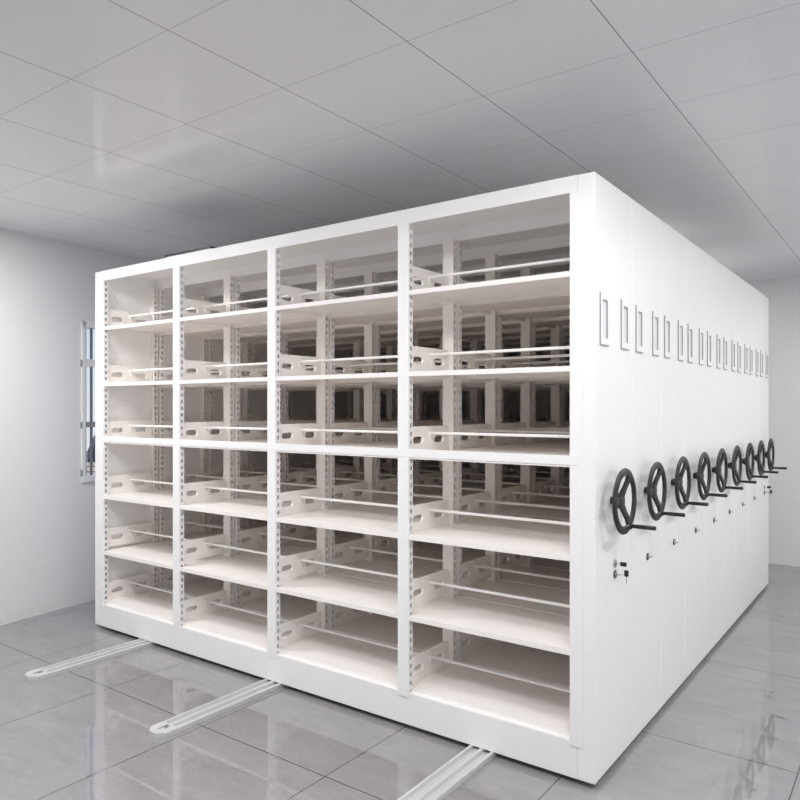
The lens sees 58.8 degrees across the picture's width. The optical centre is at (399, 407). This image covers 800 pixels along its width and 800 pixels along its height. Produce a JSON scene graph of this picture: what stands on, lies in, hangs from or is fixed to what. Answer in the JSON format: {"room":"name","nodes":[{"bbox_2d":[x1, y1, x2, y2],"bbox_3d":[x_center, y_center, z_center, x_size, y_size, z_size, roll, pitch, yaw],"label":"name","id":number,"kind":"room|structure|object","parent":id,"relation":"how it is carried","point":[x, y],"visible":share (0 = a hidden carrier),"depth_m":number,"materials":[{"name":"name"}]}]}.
{"room":"archive storage room","nodes":[
{"label":"archive storage room","id":0,"kind":"room"},
{"bbox_2d":[0,228,146,624],"bbox_3d":[-2.706,0.130,5.137,0.162,2.735,10.624,0,0,29],"label":"wall","id":1,"kind":"structure","parent":0,"point":[47,286],"depth_m":5.17,"materials":[{"name":"paint"}]},
{"bbox_2d":[80,321,94,482],"bbox_3d":[-2.146,-0.047,6.124,0.171,1.240,1.488,0,0,29],"label":"window","id":2,"kind":"structure","parent":1,"relation":"in","point":[84,362],"depth_m":5.46,"materials":[{"name":"white metal"}]},
{"bbox_2d":[0,0,799,281],"bbox_3d":[0.102,-1.297,3.099,8.048,0.120,10.145,0,0,36],"label":"ceiling","id":3,"kind":"structure","parent":0,"point":[145,130],"depth_m":2.98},
{"bbox_2d":[0,563,799,799],"bbox_3d":[0.102,1.558,3.099,8.048,0.120,10.145,0,0,36],"label":"floor","id":4,"kind":"structure","parent":0,"point":[730,730],"depth_m":3.22,"materials":[{"name":"grey tile"}]},
{"bbox_2d":[24,638,156,680],"bbox_3d":[-0.640,1.484,5.848,0.118,0.027,4.800,0,0,36],"label":"rail","id":5,"kind":"object","parent":4,"relation":"on","point":[81,661],"visible":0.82,"depth_m":4.17,"materials":[{"name":"metal"}]},
{"bbox_2d":[149,679,285,738],"bbox_3d":[0.288,1.484,5.170,0.118,0.027,4.800,0,0,36],"label":"rail","id":6,"kind":"object","parent":4,"relation":"on","point":[176,724],"visible":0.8,"depth_m":3.49,"materials":[{"name":"metal"}]},
{"bbox_2d":[95,172,655,784],"bbox_3d":[-0.467,0.275,3.940,3.687,2.400,0.441,0,0,36],"label":"shelving unit","id":7,"kind":"object","parent":4,"relation":"on","point":[578,732],"visible":1,"depth_m":3.56,"materials":[{"name":"white paint"}]},
{"bbox_2d":[164,246,216,257],"bbox_3d":[-1.204,-0.935,4.378,0.435,0.019,0.270,0,0,36],"label":"cover plate","id":8,"kind":"object","parent":7,"relation":"on","point":[207,247],"visible":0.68,"depth_m":4.25,"materials":[{"name":"metal"}]},
{"bbox_2d":[616,562,626,566],"bbox_3d":[0.915,0.646,2.938,0.043,0.018,0.008,0,0,36],"label":"key","id":9,"kind":"object","parent":7,"relation":"attached to","point":[624,564],"visible":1,"depth_m":2.93,"materials":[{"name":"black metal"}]},
{"bbox_2d":[621,570,628,582],"bbox_3d":[0.925,0.695,2.931,0.036,0.053,0.008,0,0,36],"label":"key","id":10,"kind":"object","parent":7,"relation":"attached to","point":[626,572],"visible":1,"depth_m":2.92,"materials":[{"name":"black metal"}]},
{"bbox_2d":[158,199,684,741],"bbox_3d":[-0.206,0.275,4.298,3.687,2.400,0.440,0,0,36],"label":"shelving unit","id":11,"kind":"object","parent":4,"relation":"on","point":[543,666],"visible":0.55,"depth_m":3.99,"materials":[{"name":"white paint"}]},
{"bbox_2d":[397,745,497,799],"bbox_3d":[1.327,1.484,4.411,0.118,0.027,4.800,0,0,36],"label":"rail","id":12,"kind":"object","parent":4,"relation":"on","point":[438,785],"visible":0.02,"depth_m":2.87,"materials":[{"name":"metal"}]},
{"bbox_2d":[207,220,708,706],"bbox_3d":[0.054,0.275,4.654,3.687,2.400,0.440,0,0,36],"label":"shelving unit","id":13,"kind":"object","parent":4,"relation":"on","point":[674,461],"visible":0.4,"depth_m":4.20,"materials":[{"name":"white paint"}]},
{"bbox_2d":[251,238,727,678],"bbox_3d":[0.315,0.275,5.011,3.687,2.400,0.440,0,0,36],"label":"shelving unit","id":14,"kind":"object","parent":4,"relation":"on","point":[695,453],"visible":0.24,"depth_m":4.37,"materials":[{"name":"white paint"}]},
{"bbox_2d":[289,252,742,655],"bbox_3d":[0.575,0.275,5.367,3.687,2.400,0.440,0,0,36],"label":"shelving unit","id":15,"kind":"object","parent":4,"relation":"on","point":[302,404],"visible":0.2,"depth_m":4.46,"materials":[{"name":"white paint"}]},
{"bbox_2d":[334,264,756,636],"bbox_3d":[0.835,0.275,5.724,3.687,2.400,0.440,0,0,36],"label":"shelving unit","id":16,"kind":"object","parent":4,"relation":"on","point":[343,401],"visible":0.21,"depth_m":4.79,"materials":[{"name":"white paint"}]},
{"bbox_2d":[380,275,767,619],"bbox_3d":[1.096,0.275,6.080,3.687,2.400,0.440,0,0,36],"label":"shelving unit","id":17,"kind":"object","parent":4,"relation":"on","point":[747,449],"visible":0.16,"depth_m":5.10,"materials":[{"name":"white paint"}]},
{"bbox_2d":[382,284,777,605],"bbox_3d":[1.356,0.275,6.437,3.687,2.400,0.440,0,0,36],"label":"shelving unit","id":18,"kind":"object","parent":4,"relation":"on","point":[753,294],"visible":0.22,"depth_m":5.47,"materials":[{"name":"white paint"}]},
{"bbox_2d":[427,292,786,592],"bbox_3d":[1.617,0.275,6.794,3.687,2.400,0.440,0,0,36],"label":"shelving unit","id":19,"kind":"object","parent":4,"relation":"on","point":[433,400],"visible":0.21,"depth_m":5.86,"materials":[{"name":"white paint"}]},
{"bbox_2d":[747,277,799,566],"bbox_3d":[3.057,0.130,7.315,8.248,2.735,0.150,0,0,36],"label":"wall","id":20,"kind":"structure","parent":0,"point":[783,294],"depth_m":6.77,"materials":[{"name":"paint"}]},
{"label":"outside","id":21,"kind":"structure","parent":0,"visible":0},
{"bbox_2d":[86,435,94,473],"bbox_3d":[-8.700,4.148,30.460,9.900,6.700,7.200,0,0,-24],"label":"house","id":22,"kind":"structure","parent":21,"point":[88,450],"depth_m":25.69,"materials":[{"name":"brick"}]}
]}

